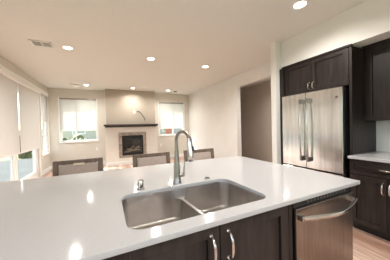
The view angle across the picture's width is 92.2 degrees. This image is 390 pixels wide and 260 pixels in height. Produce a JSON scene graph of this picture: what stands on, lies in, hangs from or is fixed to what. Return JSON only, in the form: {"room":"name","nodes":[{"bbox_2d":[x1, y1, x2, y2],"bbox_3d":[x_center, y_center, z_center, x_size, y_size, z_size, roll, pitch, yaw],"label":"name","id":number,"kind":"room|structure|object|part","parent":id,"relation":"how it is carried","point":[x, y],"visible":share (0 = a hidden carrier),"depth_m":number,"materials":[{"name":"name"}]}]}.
{"room":"kitchen","nodes":[
{"label":"kitchen","id":0,"kind":"room"},
{"bbox_2d":[0,55,50,176],"bbox_3d":[-2.732,-0.004,1.526,0.160,2.740,10.490,-2,1,-25],"label":"wall","id":1,"kind":"structure","parent":0,"point":[45,161],"depth_m":5.45,"materials":[{"name":"beige paint"}]},
{"bbox_2d":[0,68,20,159],"bbox_3d":[-3.530,-0.291,3.480,0.070,1.624,1.334,-2,1,-25],"label":"roller shade","id":2,"kind":"object","parent":1,"relation":"attached to","point":[9,116],"visible":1,"depth_m":3.66,"materials":[{"name":"fabric"}]},
{"bbox_2d":[10,83,38,180],"bbox_3d":[-3.636,0.132,3.455,0.080,2.440,4.030,-2,1,-25],"label":"door","id":3,"kind":"structure","parent":1,"relation":"in","point":[13,159],"depth_m":4.12,"materials":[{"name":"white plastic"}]},
{"bbox_3d":[-3.633,0.138,3.413,0.030,2.330,1.390,-2,1,-25],"label":"panel","id":4,"kind":"part","parent":3,"relation":"part of","materials":[{"name":"white plastic"}]},
{"bbox_2d":[0,64,48,95],"bbox_3d":[-3.795,-1.156,3.924,0.035,0.095,5.190,-2,1,-25],"label":"trim","id":5,"kind":"structure","parent":1,"relation":"attached to","point":[1,66],"depth_m":4.31,"materials":[{"name":"white paint"}]},
{"bbox_2d":[17,79,39,152],"bbox_3d":[-4.108,-0.299,4.706,0.070,1.624,1.324,-2,1,-25],"label":"roller shade","id":6,"kind":"object","parent":1,"relation":"attached to","point":[28,94],"visible":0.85,"depth_m":4.59,"materials":[{"name":"fabric"}]},
{"bbox_2d":[38,94,41,176],"bbox_3d":[-3.556,0.122,3.493,0.018,2.455,4.180,-2,1,-25],"label":"trim","id":7,"kind":"structure","parent":1,"relation":"attached to","point":[38,94],"depth_m":5.35,"materials":[{"name":"white paint"}]},
{"bbox_2d":[39,93,50,157],"bbox_3d":[-4.733,-0.165,5.866,0.130,2.000,0.850,-2,1,-25],"label":"window","id":8,"kind":"structure","parent":1,"relation":"in","point":[45,132],"depth_m":6.13,"materials":[{"name":"white plastic"}]},
{"bbox_2d":[41,95,46,121],"bbox_3d":[-4.744,-0.665,5.863,0.016,0.800,0.690,-2,1,-25],"label":"roller shade","id":9,"kind":"object","parent":8,"relation":"attached to","point":[43,99],"visible":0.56,"depth_m":5.92,"materials":[{"name":"beige fabric"}]},
{"bbox_2d":[42,166,50,175],"bbox_3d":[-4.639,1.268,5.873,0.015,0.130,0.985,-2,1,-25],"label":"baseboard","id":10,"kind":"structure","parent":1,"relation":"attached to","point":[46,170],"depth_m":5.83,"materials":[{"name":"white paint"}]},
{"bbox_2d":[47,88,189,165],"bbox_3d":[-2.616,-0.122,7.467,5.440,2.740,0.160,-2,1,-25],"label":"wall","id":11,"kind":"structure","parent":0,"point":[76,150],"depth_m":6.84,"materials":[{"name":"beige paint"}]},
{"bbox_2d":[58,97,98,142],"bbox_3d":[-4.130,-0.352,6.696,1.200,1.570,0.120,-2,1,-25],"label":"window","id":12,"kind":"structure","parent":11,"relation":"in","point":[60,133],"depth_m":6.66,"materials":[{"name":"white plastic"}]},
{"bbox_2d":[59,98,96,131],"bbox_3d":[-4.122,-0.541,6.665,1.120,1.152,0.044,-2,1,-25],"label":"roller shade","id":13,"kind":"object","parent":12,"relation":"attached to","point":[76,114],"visible":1,"depth_m":6.66,"materials":[{"name":"white fabric"}]},
{"bbox_2d":[158,102,184,135],"bbox_3d":[-1.020,-0.483,8.161,1.200,1.450,0.120,-2,1,-25],"label":"window","id":14,"kind":"structure","parent":11,"relation":"in","point":[172,134],"depth_m":8.07,"materials":[{"name":"white plastic"}]},
{"bbox_2d":[159,102,183,128],"bbox_3d":[-1.011,-0.626,8.131,1.120,1.122,0.044,-2,1,-25],"label":"roller shade","id":15,"kind":"object","parent":14,"relation":"attached to","point":[171,115],"visible":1,"depth_m":8.13,"materials":[{"name":"white fabric"}]},
{"bbox_2d":[105,89,154,127],"bbox_3d":[-2.444,-0.122,7.244,1.760,2.740,0.390,-2,1,-25],"label":"wall","id":16,"kind":"structure","parent":0,"point":[120,104],"depth_m":7.02,"materials":[{"name":"beige paint"}]},
{"bbox_2d":[106,161,132,165],"bbox_3d":[-2.286,1.194,7.006,1.880,0.110,0.029,-2,1,-25],"label":"trim","id":17,"kind":"structure","parent":16,"relation":"attached to","point":[123,162],"depth_m":6.78,"materials":[{"name":"white paint"}]},
{"bbox_2d":[104,124,157,127],"bbox_3d":[-2.329,-0.165,6.955,1.895,0.100,0.230,-2,1,-25],"label":"mantel shelf","id":18,"kind":"object","parent":16,"relation":"attached to","point":[112,125],"visible":0.94,"depth_m":6.84,"materials":[{"name":"brown wood"}]},
{"bbox_2d":[0,0,366,94],"bbox_3d":[0.367,-1.545,2.976,7.100,0.120,10.810,-2,1,-25],"label":"ceiling","id":19,"kind":"structure","parent":0,"point":[112,41],"depth_m":2.94,"materials":[{"name":"beige paint"}]},
{"bbox_2d":[28,39,54,47],"bbox_3d":[-2.497,-1.405,3.070,0.290,0.011,0.230,-2,1,-25],"label":"ceiling vent","id":20,"kind":"object","parent":19,"relation":"in","point":[33,42],"visible":1,"depth_m":3.06,"materials":[{"name":"metal"}]},
{"bbox_2d":[61,45,73,49],"bbox_3d":[-2.198,-1.418,3.244,0.192,0.007,0.192,-2,1,-25],"label":"recessed light","id":21,"kind":"object","parent":19,"relation":"in","point":[66,47],"visible":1,"depth_m":3.23,"materials":[{"name":"white"}]},
{"bbox_2d":[291,0,308,9],"bbox_3d":[1.249,-1.489,2.237,0.192,0.007,0.192,-2,1,-25],"label":"recessed light","id":22,"kind":"object","parent":19,"relation":"in","point":[299,4],"visible":1,"depth_m":2.23,"materials":[{"name":"white paint"}]},
{"bbox_2d":[38,156,389,259],"bbox_3d":[0.443,1.313,3.032,7.100,0.120,10.810,-2,1,-25],"label":"floor","id":23,"kind":"structure","parent":0,"point":[366,246],"depth_m":2.04,"materials":[{"name":"brown wood"}]},
{"bbox_2d":[52,157,102,175],"bbox_3d":[-1.192,0.826,1.912,0.486,0.985,0.495,-2,1,-25],"label":"counter stool","id":24,"kind":"object","parent":23,"relation":"on","point":[67,167],"visible":0.23,"depth_m":2.07,"materials":[{"name":"grey wood"}]},
{"bbox_2d":[105,126,157,162],"bbox_3d":[-2.321,0.569,7.035,1.860,1.360,0.098,-2,1,-25],"label":"fireplace","id":25,"kind":"object","parent":23,"relation":"on","point":[121,143],"visible":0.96,"depth_m":6.96,"materials":[{"name":"tile"}]},
{"bbox_3d":[-2.326,0.559,7.031,0.750,0.720,0.096,-2,1,-25],"label":"firebox frame","id":26,"kind":"part","parent":25,"relation":"part of","materials":[{"name":"black metal"}]},
{"bbox_2d":[132,152,169,166],"bbox_3d":[-0.456,0.799,2.259,0.486,0.985,0.495,-2,1,-25],"label":"counter stool","id":27,"kind":"object","parent":23,"relation":"on","point":[149,159],"visible":0.15,"depth_m":2.42,"materials":[{"name":"grey wood"}]},
{"bbox_2d":[183,148,213,161],"bbox_3d":[0.168,0.777,2.553,0.486,0.985,0.495,-2,1,-25],"label":"counter stool","id":28,"kind":"object","parent":23,"relation":"on","point":[199,154],"visible":0.1,"depth_m":2.74,"materials":[{"name":"grey wood"}]},
{"bbox_2d":[111,205,288,259],"bbox_3d":[0.011,0.857,1.104,0.905,0.889,0.622,-2,1,-25],"label":"base cabinet","id":29,"kind":"object","parent":23,"relation":"on","point":[265,235],"visible":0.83,"depth_m":0.88,"materials":[{"name":"brown wood"}]},
{"bbox_3d":[-0.086,0.817,0.774,0.446,0.778,0.020,-2,1,-25],"label":"door","id":30,"kind":"part","parent":29,"relation":"part of","materials":[{"name":"brown wood"}]},
{"bbox_3d":[0.082,0.533,0.817,0.022,0.148,0.045,-2,1,-25],"label":"door handle","id":31,"kind":"part","parent":29,"relation":"part of","materials":[{"name":"silver metal"}]},
{"bbox_3d":[0.165,0.530,0.856,0.022,0.148,0.045,-2,1,-25],"label":"door handle","id":32,"kind":"part","parent":29,"relation":"part of","materials":[{"name":"silver metal"}]},
{"bbox_3d":[0.323,0.802,0.967,0.448,0.778,0.020,-2,1,-25],"label":"door","id":33,"kind":"part","parent":29,"relation":"part of","materials":[{"name":"brown wood"}]},
{"bbox_2d":[110,187,351,259],"bbox_3d":[-0.206,0.861,1.227,2.478,0.889,0.936,-2,1,-25],"label":"kitchen island","id":34,"kind":"object","parent":23,"relation":"on","point":[350,188],"visible":0.02,"depth_m":1.06,"materials":[{"name":"brown wood"}]},
{"bbox_2d":[0,156,359,259],"bbox_3d":[-0.304,0.402,1.363,2.589,0.024,1.344,-2,1,-25],"label":"island countertop","id":35,"kind":"structure","parent":34,"relation":"on","point":[81,216],"depth_m":1.03,"materials":[{"name":"white stone"}]},
{"bbox_2d":[137,179,144,189],"bbox_3d":[-0.362,0.363,1.253,0.052,0.062,0.052,-2,1,-25],"label":"air gap","id":36,"kind":"object","parent":35,"relation":"on","point":[141,181],"visible":1,"depth_m":1.24,"materials":[{"name":"silver metal"}]},
{"bbox_2d":[173,130,193,183],"bbox_3d":[-0.082,0.193,1.297,0.095,0.386,0.226,-2,1,-25],"label":"faucet","id":37,"kind":"object","parent":35,"relation":"on","point":[177,175],"visible":1,"depth_m":1.34,"materials":[{"name":"silver metal"}]},
{"bbox_3d":[-0.099,0.281,1.373,0.065,0.126,0.030,-2,1,-11],"label":"lever handle","id":38,"kind":"part","parent":37,"relation":"part of","materials":[{"name":"silver metal"}]},
{"bbox_3d":[-0.086,0.077,1.295,0.025,0.156,0.192,-2,1,-37],"label":"spout","id":39,"kind":"part","parent":37,"relation":"part of","materials":[{"name":"silver metal"}]},
{"bbox_2d":[122,182,263,229],"bbox_3d":[-0.010,0.515,1.104,0.790,0.205,0.488,-2,1,-25],"label":"sink","id":40,"kind":"object","parent":35,"relation":"in","point":[146,211],"visible":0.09,"depth_m":1.28,"materials":[{"name":"metal"}]},
{"bbox_2d":[279,69,285,164],"bbox_3d":[1.799,0.075,3.393,0.630,2.270,0.070,-2,1,-25],"label":"panel","id":41,"kind":"object","parent":23,"relation":"on","point":[282,71],"visible":0.21,"depth_m":3.25,"materials":[{"name":"brown wood"}]},
{"bbox_2d":[282,87,349,177],"bbox_3d":[1.944,0.329,2.898,0.758,1.775,0.890,-2,1,-25],"label":"refrigerator","id":42,"kind":"object","parent":23,"relation":"on","point":[316,124],"visible":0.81,"depth_m":2.63,"materials":[{"name":"silver metal"}]},
{"bbox_3d":[1.593,0.003,2.998,0.068,1.110,0.406,-2,1,-25],"label":"door","id":43,"kind":"part","parent":42,"relation":"part of","materials":[{"name":"metal"}]},
{"bbox_3d":[1.578,0.002,2.822,0.053,0.872,0.031,-2,1,-25],"label":"door handle","id":44,"kind":"part","parent":42,"relation":"part of","materials":[{"name":"silver metal"}]},
{"bbox_3d":[1.624,0.003,2.725,0.053,0.872,0.031,-2,1,-25],"label":"door handle","id":45,"kind":"part","parent":42,"relation":"part of","materials":[{"name":"silver metal"}]},
{"bbox_3d":[1.719,0.867,2.795,0.068,0.575,0.890,-2,1,-25],"label":"freezer drawer","id":46,"kind":"part","parent":42,"relation":"part of","materials":[{"name":"metal"}]},
{"bbox_3d":[1.784,0.006,2.592,0.068,1.110,0.478,-2,1,-25],"label":"door","id":47,"kind":"part","parent":42,"relation":"part of","materials":[{"name":"metal"}]},
{"bbox_2d":[292,188,357,259],"bbox_3d":[0.732,0.835,1.402,0.583,0.885,0.660,-2,1,-25],"label":"dishwasher","id":48,"kind":"object","parent":23,"relation":"on","point":[322,226],"visible":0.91,"depth_m":1.16,"materials":[{"name":"silver metal"}]},
{"bbox_3d":[0.845,0.482,1.136,0.567,0.034,0.086,-2,1,-25],"label":"bar handle","id":49,"kind":"part","parent":48,"relation":"part of","materials":[{"name":"silver metal"}]},
{"bbox_2d":[349,46,375,226],"bbox_3d":[2.239,0.081,2.495,0.600,2.270,0.029,-2,1,-25],"label":"panel","id":50,"kind":"object","parent":23,"relation":"on","point":[362,133],"visible":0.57,"depth_m":2.40,"materials":[{"name":"brown wood"}]},
{"bbox_2d":[350,159,389,240],"bbox_3d":[2.353,0.779,2.155,0.729,0.882,0.683,-2,1,-25],"label":"base cabinet","id":51,"kind":"object","parent":23,"relation":"on","point":[371,213],"visible":0.98,"depth_m":2.14,"materials":[{"name":"brown wood"}]},
{"bbox_3d":[2.001,0.829,2.178,0.020,0.589,0.336,-2,1,-25],"label":"door","id":52,"kind":"part","parent":51,"relation":"part of","materials":[{"name":"brown wood"}]},
{"bbox_3d":[2.063,0.442,2.017,0.020,0.175,0.677,-2,1,-25],"label":"drawer","id":53,"kind":"part","parent":51,"relation":"part of","materials":[{"name":"brown wood"}]},
{"bbox_3d":[2.027,0.646,2.034,0.045,0.152,0.023,-2,1,-25],"label":"door handle","id":54,"kind":"part","parent":51,"relation":"part of","materials":[{"name":"silver metal"}]},
{"bbox_3d":[2.146,0.831,1.870,0.020,0.589,0.336,-2,1,-25],"label":"door","id":55,"kind":"part","parent":51,"relation":"part of","materials":[{"name":"brown wood"}]},
{"bbox_3d":[2.670,0.783,1.483,0.729,0.882,0.797,-2,1,-25],"label":"cabinet","id":56,"kind":"object","parent":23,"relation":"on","visible":0},
{"bbox_2d":[348,151,389,162],"bbox_3d":[2.520,0.323,1.779,0.722,0.032,1.505,-2,1,-25],"label":"countertop","id":57,"kind":"structure","parent":56,"relation":"on","point":[377,156],"depth_m":2.22,"materials":[{"name":"white stone"}]},
{"bbox_2d":[240,81,271,162],"bbox_3d":[2.834,-0.231,5.646,0.150,2.740,5.400,-2,1,-25],"label":"wall","id":58,"kind":"structure","parent":0,"point":[256,114],"depth_m":6.75,"materials":[{"name":"beige paint"}]},
{"bbox_2d":[270,42,281,163],"bbox_3d":[1.782,-0.161,3.482,0.880,2.740,0.100,-2,1,-25],"label":"wall","id":59,"kind":"structure","parent":0,"point":[275,47],"depth_m":3.27,"materials":[{"name":"beige paint"}]},
{"bbox_2d":[188,61,389,157],"bbox_3d":[2.046,-0.174,3.777,0.150,2.740,10.490,-2,1,-25],"label":"wall","id":60,"kind":"structure","parent":0,"point":[214,110],"depth_m":5.96,"materials":[{"name":"beige paint"}]},
{"bbox_2d":[282,44,360,95],"bbox_3d":[1.986,-0.835,2.912,0.644,0.498,1.015,-2,1,-25],"label":"upper cabinet","id":61,"kind":"object","parent":60,"relation":"attached to","point":[330,69],"visible":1,"depth_m":2.70,"materials":[{"name":"brown wood"}]},
{"bbox_3d":[1.643,-0.815,3.012,0.020,0.468,0.459,-2,1,-25],"label":"door","id":62,"kind":"part","parent":61,"relation":"part of","materials":[{"name":"brown wood"}]},
{"bbox_3d":[1.732,-1.062,2.791,0.036,0.026,1.015,-2,1,-25],"label":"cornice","id":63,"kind":"part","parent":61,"relation":"part of","materials":[{"name":"brown wood"}]},
{"bbox_3d":[1.844,-0.812,2.587,0.020,0.468,0.473,-2,1,-25],"label":"door","id":64,"kind":"part","parent":61,"relation":"part of","materials":[{"name":"brown wood"}]},
{"bbox_2d":[362,38,389,120],"bbox_3d":[2.502,-0.601,2.146,0.379,0.963,0.815,-2,1,-25],"label":"upper cabinet","id":65,"kind":"object","parent":60,"relation":"attached to","point":[376,56],"visible":1,"depth_m":2.33,"materials":[{"name":"brown wood"}]},
{"bbox_3d":[2.358,-1.065,2.075,0.040,0.026,0.815,-2,1,-25],"label":"cornice","id":66,"kind":"part","parent":65,"relation":"part of","materials":[{"name":"brown wood"}]},
{"bbox_2d":[281,0,389,67],"bbox_3d":[2.843,-1.295,1.133,0.590,0.440,5.040,-2,1,-25],"label":"wall","id":67,"kind":"structure","parent":0,"point":[368,22],"depth_m":2.42,"materials":[{"name":"beige paint"}]},
{"label":"outside","id":68,"kind":"structure","parent":0,"visible":0},
{"bbox_3d":[-11.250,1.418,23.982,60.000,0.120,37.040,-2,1,-25],"label":"ground","id":69,"kind":"structure","parent":68,"visible":0},
{"bbox_2d":[18,136,31,158],"bbox_3d":[-9.499,0.971,10.308,1.289,1.470,1.203,-2,1,-25],"label":"shrub","id":70,"kind":"object","parent":69,"relation":"on","point":[28,154],"visible":0.17,"depth_m":10.37,"materials":[{"name":"green plant"}]},
{"bbox_2d":[62,131,95,140],"bbox_3d":[-10.247,0.153,18.940,5.200,2.550,5.800,-2,1,-25],"label":"house","id":71,"kind":"structure","parent":69,"relation":"on","point":[68,135],"depth_m":16.31,"materials":[{"name":"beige paint"}]},
{"bbox_2d":[71,134,88,139],"bbox_3d":[-7.076,0.925,11.667,1.189,1.357,1.166,-2,1,-25],"label":"shrub","id":72,"kind":"object","parent":69,"relation":"on","point":[79,137],"visible":0.14,"depth_m":11.52,"materials":[{"name":"green plant"}]},
{"bbox_2d":[165,128,171,133],"bbox_3d":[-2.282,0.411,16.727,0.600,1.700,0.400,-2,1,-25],"label":"garden shed","id":73,"kind":"object","parent":69,"relation":"on","point":[167,131],"visible":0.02,"depth_m":16.52,"materials":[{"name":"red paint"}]},
{"bbox_2d":[160,128,182,133],"bbox_3d":[-2.977,-1.159,21.253,6.400,4.700,7.800,-2,1,-25],"label":"house","id":74,"kind":"structure","parent":69,"relation":"on","point":[175,130],"depth_m":17.88,"materials":[{"name":"grey"}]},
{"bbox_3d":[-9.684,2.163,-16.735,28.090,0.120,37.960,-2,1,-25],"label":"ground","id":75,"kind":"structure","parent":0,"visible":0},
{"bbox_2d":[0,158,32,181],"bbox_3d":[-6.471,1.563,3.041,5.390,0.135,13.000,-2,1,-25],"label":"patio","id":76,"kind":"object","parent":75,"relation":"on","point":[25,166],"visible":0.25,"depth_m":6.82,"materials":[{"name":"concrete"}]}
]}

